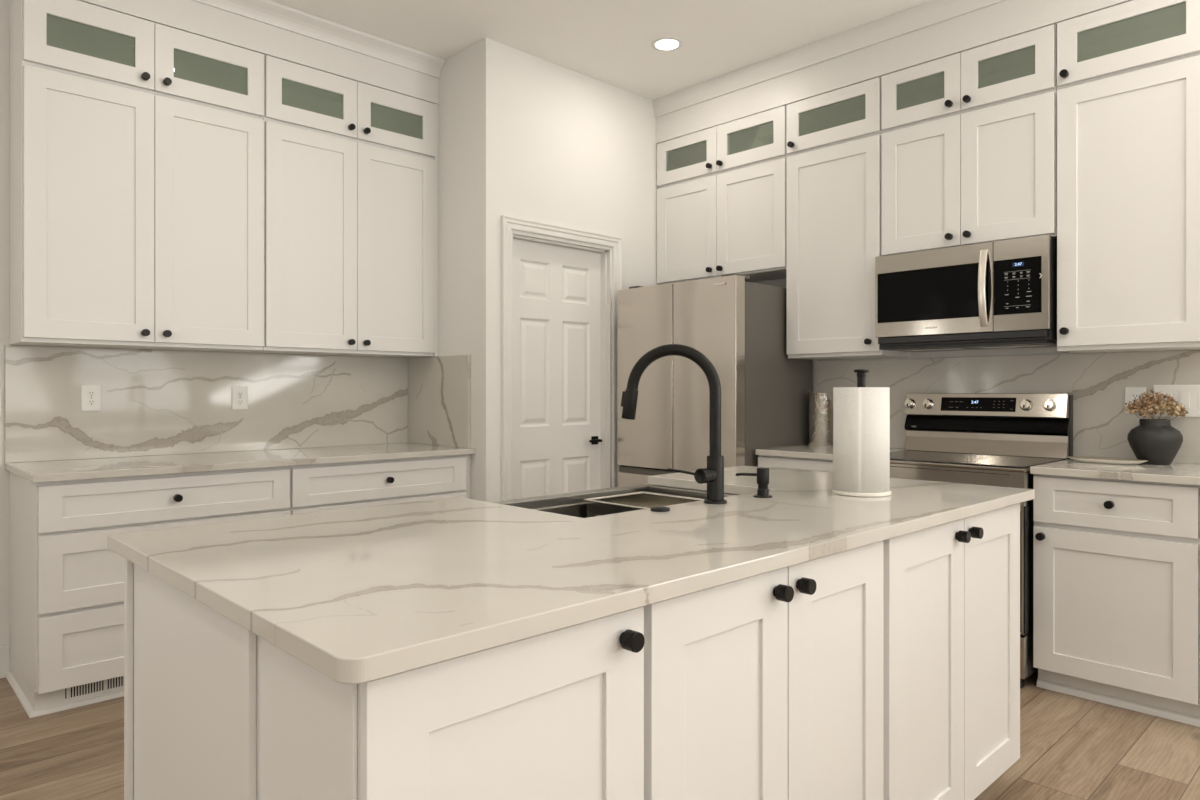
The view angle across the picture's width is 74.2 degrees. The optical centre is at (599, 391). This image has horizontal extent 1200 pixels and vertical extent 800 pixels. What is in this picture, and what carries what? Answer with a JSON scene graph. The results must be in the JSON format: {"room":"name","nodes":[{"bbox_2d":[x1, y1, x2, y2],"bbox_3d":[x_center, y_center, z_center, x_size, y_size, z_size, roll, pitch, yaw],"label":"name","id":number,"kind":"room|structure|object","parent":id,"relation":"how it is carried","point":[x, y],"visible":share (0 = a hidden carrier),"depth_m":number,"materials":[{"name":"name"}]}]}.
{"room":"kitchen","nodes":[
{"label":"kitchen","id":0,"kind":"room"},
{"bbox_2d":[0,0,393,646],"bbox_3d":[-3.952,-0.325,2.139,11.260,3.090,0.120,0,0,-44],"label":"wall","id":1,"kind":"structure","parent":0,"point":[4,4],"depth_m":3.40,"materials":[{"name":"white paint"}]},
{"bbox_2d":[0,389,1,416],"bbox_3d":[-2.586,0.050,3.361,0.080,0.118,0.008,0,0,-44],"label":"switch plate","id":2,"kind":"object","parent":1,"relation":"attached to","point":[0,389],"visible":1,"depth_m":3.38,"materials":[{"name":"white plastic"}]},
{"bbox_2d":[0,645,9,678],"bbox_3d":[-3.388,1.155,2.576,2.380,0.130,0.030,0,0,-44],"label":"baseboard","id":3,"kind":"structure","parent":1,"relation":"attached to","point":[4,650],"depth_m":3.39,"materials":[{"name":"white paint"}]},
{"bbox_2d":[6,673,123,717],"bbox_3d":[-1.625,1.210,3.844,1.952,0.019,0.580,0,0,-44],"label":"trim","id":4,"kind":"structure","parent":1,"relation":"attached to","point":[31,713],"depth_m":3.09,"materials":[{"name":"white paint"}]},
{"bbox_2d":[10,653,123,710],"bbox_3d":[-1.635,1.170,3.867,1.936,0.100,0.594,0,0,-44],"label":"trim","id":5,"kind":"structure","parent":1,"relation":"attached to","point":[37,701],"depth_m":3.05,"materials":[{"name":"white paint"}]},
{"bbox_2d":[10,63,263,351],"bbox_3d":[-2.070,-0.760,3.613,0.958,1.121,0.356,0,0,-44],"label":"upper cabinet","id":6,"kind":"object","parent":1,"relation":"attached to","point":[137,217],"visible":1,"depth_m":3.45,"materials":[{"name":"white paint"}]},
{"bbox_2d":[10,0,263,118],"bbox_3d":[-2.070,-1.479,3.613,0.958,0.316,0.356,0,0,-44],"label":"upper cabinet","id":7,"kind":"object","parent":1,"relation":"attached to","point":[72,37],"visible":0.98,"depth_m":3.52,"materials":[{"name":"white paint"}]},
{"bbox_2d":[5,345,407,462],"bbox_3d":[-1.848,0.053,4.061,1.932,0.504,0.019,0,0,-44],"label":"backsplash","id":8,"kind":"structure","parent":1,"relation":"attached to","point":[154,402],"depth_m":3.89,"materials":[{"name":"stone"}]},
{"bbox_2d":[81,385,100,410],"bbox_3d":[-2.309,0.030,3.599,0.078,0.118,0.009,0,0,-44],"label":"wall outlet","id":9,"kind":"object","parent":8,"relation":"attached to","point":[90,394],"visible":1,"depth_m":3.60,"materials":[{"name":"white plastic"}]},
{"bbox_2d":[87,390,95,405],"bbox_3d":[-2.307,0.030,3.597,0.033,0.072,0.002,0,0,-44],"label":"socket","id":10,"kind":"object","parent":9,"relation":"attached to","point":[91,394],"depth_m":3.60,"materials":[{"name":"white plastic"}]},
{"bbox_2d":[232,386,247,409],"bbox_3d":[-1.839,0.034,4.050,0.078,0.118,0.009,0,0,-44],"label":"wall outlet","id":11,"kind":"object","parent":8,"relation":"attached to","point":[239,394],"visible":1,"depth_m":4.05,"materials":[{"name":"white plastic"}]},
{"bbox_2d":[237,391,242,404],"bbox_3d":[-1.837,0.034,4.048,0.033,0.072,0.002,0,0,-44],"label":"socket","id":12,"kind":"object","parent":11,"relation":"attached to","point":[239,393],"depth_m":4.05,"materials":[{"name":"white plastic"}]},
{"bbox_2d":[10,0,438,103],"bbox_3d":[-1.729,-1.753,3.965,1.936,0.232,0.324,0,0,-44],"label":"trim","id":13,"kind":"structure","parent":1,"relation":"attached to","point":[190,16],"depth_m":3.88,"materials":[{"name":"white paint"}]},
{"bbox_2d":[193,0,444,77],"bbox_3d":[-1.730,-1.826,3.917,2.005,0.086,0.392,0,0,-44],"label":"trim","id":14,"kind":"structure","parent":1,"relation":"attached to","point":[268,12],"depth_m":4.04,"materials":[{"name":"white paint"}]},
{"bbox_2d":[242,120,434,357],"bbox_3d":[-1.379,-0.760,4.276,0.953,1.121,0.356,0,0,-44],"label":"upper cabinet","id":15,"kind":"object","parent":1,"relation":"attached to","point":[349,225],"visible":1,"depth_m":4.13,"materials":[{"name":"white paint"}]},
{"bbox_2d":[263,55,434,158],"bbox_3d":[-1.379,-1.479,4.276,0.953,0.316,0.356,0,0,-44],"label":"upper cabinet","id":16,"kind":"object","parent":1,"relation":"attached to","point":[295,95],"visible":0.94,"depth_m":4.22,"materials":[{"name":"white paint"}]},
{"bbox_2d":[413,45,472,498],"bbox_3d":[-0.871,-0.325,4.556,0.120,3.090,0.660,0,0,-44],"label":"wall","id":17,"kind":"structure","parent":0,"point":[455,106],"depth_m":4.40,"materials":[{"name":"white paint"}]},
{"bbox_2d":[433,103,437,355],"bbox_3d":[-0.937,-0.918,4.521,0.023,1.437,0.018,0,0,-44],"label":"trim","id":18,"kind":"structure","parent":17,"relation":"attached to","point":[435,157],"depth_m":4.52,"materials":[{"name":"white paint"}]},
{"bbox_2d":[408,355,470,447],"bbox_3d":[-0.927,0.053,4.513,0.020,0.504,0.642,0,0,-44],"label":"backsplash","id":19,"kind":"structure","parent":17,"relation":"attached to","point":[439,387],"depth_m":4.47,"materials":[{"name":"stone"}]},
{"bbox_2d":[473,38,657,501],"bbox_3d":[-0.041,-0.325,4.813,1.673,3.090,0.120,0,0,-44],"label":"wall","id":20,"kind":"structure","parent":0,"point":[554,144],"depth_m":4.43,"materials":[{"name":"white paint"}]},
{"bbox_2d":[513,239,601,498],"bbox_3d":[-0.244,0.182,4.613,0.738,2.060,0.097,0,0,-44],"label":"door","id":21,"kind":"structure","parent":20,"relation":"in","point":[557,440],"depth_m":4.62,"materials":[{"name":"white paint"}]},
{"bbox_2d":[501,215,621,500],"bbox_3d":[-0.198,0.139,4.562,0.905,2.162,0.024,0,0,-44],"label":"trim","id":22,"kind":"structure","parent":20,"relation":"attached to","point":[508,223],"depth_m":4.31,"materials":[{"name":"white paint"}]},
{"bbox_2d":[652,0,1005,117],"bbox_3d":[1.342,-1.817,4.068,0.034,0.104,2.868,0,0,-44],"label":"trim","id":23,"kind":"structure","parent":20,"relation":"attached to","point":[932,12],"depth_m":4.21,"materials":[{"name":"white paint"}]},
{"bbox_2d":[656,0,1131,143],"bbox_3d":[1.361,-1.734,4.086,0.018,0.270,2.868,0,0,-44],"label":"trim","id":24,"kind":"structure","parent":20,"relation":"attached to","point":[1006,19],"depth_m":4.00,"materials":[{"name":"white paint"}]},
{"bbox_2d":[0,670,1199,799],"bbox_3d":[-1.038,1.245,-0.983,11.380,0.050,8.660,0,0,-44],"label":"floor","id":25,"kind":"structure","parent":0,"point":[1072,747],"depth_m":2.66,"materials":[{"name":"brown wood"}]},
{"bbox_2d":[10,466,289,693],"bbox_3d":[-1.957,0.730,3.490,0.950,0.786,0.690,0,0,-44],"label":"base cabinet","id":26,"kind":"object","parent":25,"relation":"on","point":[67,587],"visible":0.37,"depth_m":3.09,"materials":[{"name":"white paint"}]},
{"bbox_2d":[63,676,123,700],"bbox_3d":[-1.939,1.160,3.161,0.340,0.060,0.003,0,0,-44],"label":"air vent","id":27,"kind":"object","parent":26,"relation":"in","point":[102,686],"visible":0.41,"depth_m":3.11,"materials":[{"name":"white metal"}]},
{"bbox_2d":[5,443,474,482],"bbox_3d":[-1.610,0.321,3.828,1.953,0.030,0.684,0,0,-44],"label":"countertop","id":28,"kind":"structure","parent":26,"relation":"on","point":[96,468],"depth_m":3.56,"materials":[{"name":"stone"}]},
{"bbox_2d":[133,563,257,799],"bbox_3d":[-0.464,0.732,1.743,0.840,0.790,0.734,0,0,-44],"label":"base cabinet","id":29,"kind":"object","parent":25,"relation":"on","point":[188,655],"visible":0.05,"depth_m":1.44,"materials":[{"name":"white paint"}]},
{"bbox_2d":[124,558,356,799],"bbox_3d":[-0.654,0.778,1.325,0.012,0.884,1.032,0,0,-44],"label":"trim","id":30,"kind":"structure","parent":25,"relation":"on","point":[249,638],"depth_m":1.19,"materials":[{"name":"white paint"}]},
{"bbox_2d":[290,454,470,514],"bbox_3d":[-1.258,0.730,4.161,0.986,0.786,0.690,0,0,-44],"label":"base cabinet","id":31,"kind":"object","parent":25,"relation":"on","point":[346,485],"visible":0.34,"depth_m":3.89,"materials":[{"name":"white paint"}]},
{"bbox_2d":[258,606,644,799],"bbox_3d":[-0.207,0.737,1.222,0.491,0.800,0.370,0,0,-44],"label":"base cabinet","id":32,"kind":"object","parent":25,"relation":"on","point":[558,714],"visible":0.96,"depth_m":1.10,"materials":[{"name":"white paint"}]},
{"bbox_2d":[107,466,1034,683],"bbox_3d":[0.153,0.321,2.085,2.281,0.030,1.107,0,0,-44],"label":"countertop","id":33,"kind":"structure","parent":32,"relation":"on","point":[369,593],"depth_m":1.47,"materials":[{"name":"stone"}]},
{"bbox_2d":[492,484,733,517],"bbox_3d":[0.063,0.478,2.398,0.828,0.282,0.602,0,0,-44],"label":"sink","id":34,"kind":"object","parent":33,"relation":"in","point":[570,504],"visible":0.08,"depth_m":2.60,"materials":[{"name":"silver metal"}]},
{"bbox_2d":[583,491,704,516],"bbox_3d":[0.219,0.381,2.516,0.286,0.059,0.499,0,0,-44],"label":"steel tray","id":35,"kind":"object","parent":34,"relation":"on","point":[612,504],"visible":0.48,"depth_m":2.67,"materials":[{"name":"silver metal"}]},
{"bbox_2d":[650,506,669,511],"bbox_3d":[0.155,0.301,2.037,0.051,0.010,0.051,0,0,-44],"label":"button","id":36,"kind":"object","parent":33,"relation":"on","point":[656,508],"visible":1,"depth_m":2.02,"materials":[{"name":"black metal"}]},
{"bbox_2d":[621,344,726,503],"bbox_3d":[0.198,0.087,2.188,0.298,0.439,0.098,0,0,13],"label":"kitchen faucet","id":37,"kind":"object","parent":33,"relation":"on","point":[713,475],"visible":1,"depth_m":2.17,"materials":[{"name":"black metal"}]},
{"bbox_2d":[735,467,771,497],"bbox_3d":[0.448,0.264,2.298,0.103,0.084,0.053,0,0,-5],"label":"soap dispenser","id":38,"kind":"object","parent":33,"relation":"on","point":[762,474],"visible":1,"depth_m":2.29,"materials":[{"name":"black metal"}]},
{"bbox_2d":[832,369,891,496],"bbox_3d":[0.783,0.120,2.377,0.170,0.372,0.170,0,0,-44],"label":"paper towel holder","id":39,"kind":"object","parent":33,"relation":"on","point":[861,373],"visible":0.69,"depth_m":2.33,"materials":[{"name":"white stone"}]},
{"bbox_2d":[833,387,889,491],"bbox_3d":[0.782,0.140,2.377,0.162,0.304,0.160,0,0,-44],"label":"paper towel roll","id":40,"kind":"object","parent":39,"relation":"on","point":[861,415],"visible":1,"depth_m":2.31,"materials":[{"name":"white paper"}]},
{"bbox_2d":[656,485,738,494],"bbox_3d":[0.628,0.732,2.791,0.530,0.790,0.734,0,0,-44],"label":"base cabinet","id":41,"kind":"object","parent":25,"relation":"on","point":[656,485],"visible":0.02,"depth_m":2.73,"materials":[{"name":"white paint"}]},
{"bbox_2d":[618,273,812,486],"bbox_3d":[0.674,0.297,4.689,0.763,1.845,0.868,0,0,-44],"label":"refrigerator","id":42,"kind":"object","parent":25,"relation":"on","point":[739,325],"visible":0.56,"depth_m":4.37,"materials":[{"name":"grey metal"}]},
{"bbox_2d":[643,541,882,799],"bbox_3d":[0.267,0.737,1.677,0.820,0.800,0.370,0,0,-44],"label":"base cabinet","id":43,"kind":"object","parent":25,"relation":"on","point":[768,685],"visible":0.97,"depth_m":1.52,"materials":[{"name":"white paint"}]},
{"bbox_2d":[758,455,832,472],"bbox_3d":[1.237,0.732,4.217,0.650,0.790,0.553,0,0,-44],"label":"base cabinet","id":44,"kind":"object","parent":25,"relation":"on","point":[818,465],"visible":0.04,"depth_m":4.04,"materials":[{"name":"white paint"}]},
{"bbox_2d":[756,445,904,459],"bbox_3d":[1.242,0.321,4.217,0.644,0.030,0.546,0,0,-44],"label":"countertop","id":45,"kind":"structure","parent":44,"relation":"on","point":[802,451],"depth_m":4.11,"materials":[{"name":"stone"}]},
{"bbox_2d":[808,392,832,445],"bbox_3d":[1.254,0.156,4.510,0.136,0.300,0.136,0,0,-44],"label":"canister","id":46,"kind":"object","parent":45,"relation":"on","point":[820,403],"visible":1,"depth_m":4.45,"materials":[{"name":"silver metal"}]},
{"bbox_2d":[883,503,1019,799],"bbox_3d":[0.882,0.737,2.268,0.886,0.800,0.370,0,0,-44],"label":"base cabinet","id":47,"kind":"object","parent":25,"relation":"on","point":[951,590],"visible":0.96,"depth_m":2.10,"materials":[{"name":"white paint"}]},
{"bbox_2d":[890,393,1072,687],"bbox_3d":[1.665,0.615,3.693,0.720,1.211,0.778,0,0,-44],"label":"range","id":48,"kind":"object","parent":25,"relation":"on","point":[989,439],"visible":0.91,"depth_m":3.72,"materials":[{"name":"silver metal"}]},
{"bbox_2d":[890,450,1067,471],"bbox_3d":[1.670,0.317,3.697,0.630,0.020,0.778,0,0,-44],"label":"cooktop","id":49,"kind":"object","parent":48,"relation":"in","point":[930,460],"depth_m":3.58,"materials":[{"name":"silver glass"}]},
{"bbox_2d":[1033,474,1199,704],"bbox_3d":[2.170,0.732,3.246,0.650,0.790,0.554,0,0,-44],"label":"base cabinet","id":50,"kind":"object","parent":25,"relation":"on","point":[1116,563],"visible":0.99,"depth_m":3.03,"materials":[{"name":"white paint"}]},
{"bbox_2d":[1036,668,1199,726],"bbox_3d":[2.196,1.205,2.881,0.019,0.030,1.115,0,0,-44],"label":"trim","id":51,"kind":"structure","parent":25,"relation":"on","point":[1058,687],"depth_m":3.06,"materials":[{"name":"white paint"}]},
{"bbox_3d":[2.556,0.732,2.844,0.650,0.790,0.560,0,0,-44],"label":"base cabinet","id":52,"kind":"object","parent":25,"relation":"on","visible":0},
{"bbox_2d":[1030,459,1199,485],"bbox_3d":[2.367,0.321,3.046,0.644,0.030,1.116,0,0,-44],"label":"countertop","id":53,"kind":"structure","parent":52,"relation":"on","point":[1174,473],"depth_m":3.10,"materials":[{"name":"stone"}]},
{"bbox_2d":[1067,456,1146,464],"bbox_3d":[2.159,0.296,3.383,0.121,0.020,0.302,0,0,-44],"label":"oval dish","id":54,"kind":"object","parent":53,"relation":"on","point":[1102,460],"visible":1,"depth_m":3.34,"materials":[{"name":"white ceramic"}]},
{"bbox_2d":[1127,419,1182,464],"bbox_3d":[2.339,0.212,3.344,0.193,0.188,0.193,0,0,-44],"label":"vase","id":55,"kind":"object","parent":53,"relation":"on","point":[1155,441],"visible":0.96,"depth_m":3.29,"materials":[{"name":"grey ceramic"}]},
{"bbox_2d":[1125,390,1187,419],"bbox_3d":[2.339,0.099,3.336,0.234,0.215,0.160,0,0,-22],"label":"bunch","id":56,"kind":"object","parent":55,"relation":"in","point":[1150,403],"visible":1,"depth_m":3.31,"materials":[{"name":"brown plant"}]},
{"bbox_2d":[270,0,930,99],"bbox_3d":[-1.038,-1.920,-0.983,11.380,0.100,8.660,0,0,-44],"label":"ceiling","id":57,"kind":"structure","parent":0,"point":[608,41],"depth_m":4.08,"materials":[{"name":"white paint"}]},
{"bbox_2d":[651,37,682,50],"bbox_3d":[0.361,-1.867,4.268,0.168,0.006,0.168,0,0,-44],"label":"recessed light","id":58,"kind":"object","parent":57,"relation":"in","point":[664,43],"visible":1,"depth_m":4.26,"materials":[{"name":"white paint"}]},
{"bbox_2d":[751,278,1181,391],"bbox_3d":[3.064,-0.325,2.873,0.120,3.090,8.540,0,0,-44],"label":"wall","id":59,"kind":"structure","parent":0,"point":[778,282],"depth_m":4.07,"materials":[{"name":"white paint"}]},
{"bbox_2d":[657,156,787,284],"bbox_3d":[0.807,-0.998,4.867,0.370,0.626,0.968,0,0,-44],"label":"upper cabinet","id":60,"kind":"object","parent":59,"relation":"attached to","point":[733,221],"visible":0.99,"depth_m":4.72,"materials":[{"name":"white paint"}]},
{"bbox_2d":[657,106,787,187],"bbox_3d":[0.807,-1.455,4.867,0.370,0.286,0.968,0,0,-44],"label":"upper cabinet","id":61,"kind":"object","parent":59,"relation":"attached to","point":[758,138],"visible":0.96,"depth_m":4.74,"materials":[{"name":"white paint"}]},
{"bbox_2d":[786,77,882,155],"bbox_3d":[1.336,-1.455,4.316,0.370,0.286,0.555,0,0,-44],"label":"upper cabinet","id":62,"kind":"object","parent":59,"relation":"attached to","point":[853,112],"visible":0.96,"depth_m":4.29,"materials":[{"name":"white paint"}]},
{"bbox_2d":[786,133,909,359],"bbox_3d":[1.336,-0.748,4.316,0.370,1.126,0.555,0,0,-44],"label":"upper cabinet","id":63,"kind":"object","parent":59,"relation":"attached to","point":[834,192],"visible":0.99,"depth_m":4.21,"materials":[{"name":"white paint"}]},
{"bbox_2d":[882,90,1056,255],"bbox_3d":[1.805,-0.994,3.828,0.370,0.636,0.796,0,0,-44],"label":"upper cabinet","id":64,"kind":"object","parent":59,"relation":"attached to","point":[987,174],"visible":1,"depth_m":3.68,"materials":[{"name":"white paint"}]},
{"bbox_2d":[875,234,1056,351],"bbox_3d":[1.766,-0.439,3.789,0.440,0.466,0.784,0,0,-44],"label":"microwave","id":65,"kind":"object","parent":64,"relation":"attached to","point":[1002,294],"visible":0.99,"depth_m":3.63,"materials":[{"name":"silver metal"}]},
{"bbox_2d":[882,24,1056,132],"bbox_3d":[1.805,-1.455,3.828,0.370,0.286,0.796,0,0,-44],"label":"upper cabinet","id":66,"kind":"object","parent":59,"relation":"attached to","point":[1024,65],"visible":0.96,"depth_m":3.75,"materials":[{"name":"white paint"}]},
{"bbox_2d":[817,350,1199,463],"bbox_3d":[2.127,0.066,3.748,0.017,0.480,2.462,0,0,-44],"label":"backsplash","id":67,"kind":"structure","parent":59,"relation":"attached to","point":[1097,382],"depth_m":3.67,"materials":[{"name":"stone"}]},
{"bbox_2d":[1125,387,1145,413],"bbox_3d":[2.357,0.040,3.490,0.009,0.118,0.078,0,0,-44],"label":"wall outlet","id":68,"kind":"object","parent":67,"relation":"attached to","point":[1131,393],"visible":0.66,"depth_m":3.50,"materials":[{"name":"white plastic"}]},
{"bbox_2d":[1131,393,1139,401],"bbox_3d":[2.355,0.040,3.489,0.002,0.066,0.033,0,0,-44],"label":"socket","id":69,"kind":"object","parent":68,"relation":"attached to","point":[1134,396],"depth_m":3.49,"materials":[{"name":"white plastic"}]},
{"bbox_2d":[1153,385,1199,416],"bbox_3d":[2.501,0.040,3.340,0.008,0.136,0.285,0,0,-44],"label":"switch plate","id":70,"kind":"object","parent":67,"relation":"attached to","point":[1187,395],"visible":0.65,"depth_m":3.36,"materials":[{"name":"white plastic"}]},
{"bbox_2d":[1057,54,1199,353],"bbox_3d":[2.269,-0.743,3.344,0.370,1.136,0.540,0,0,-44],"label":"upper cabinet","id":71,"kind":"object","parent":59,"relation":"attached to","point":[1128,144],"visible":1,"depth_m":3.24,"materials":[{"name":"white paint"}]},
{"bbox_2d":[1057,0,1199,89],"bbox_3d":[2.269,-1.455,3.344,0.370,0.286,0.540,0,0,-44],"label":"upper cabinet","id":72,"kind":"object","parent":59,"relation":"attached to","point":[1133,35],"visible":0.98,"depth_m":3.34,"materials":[{"name":"white paint"}]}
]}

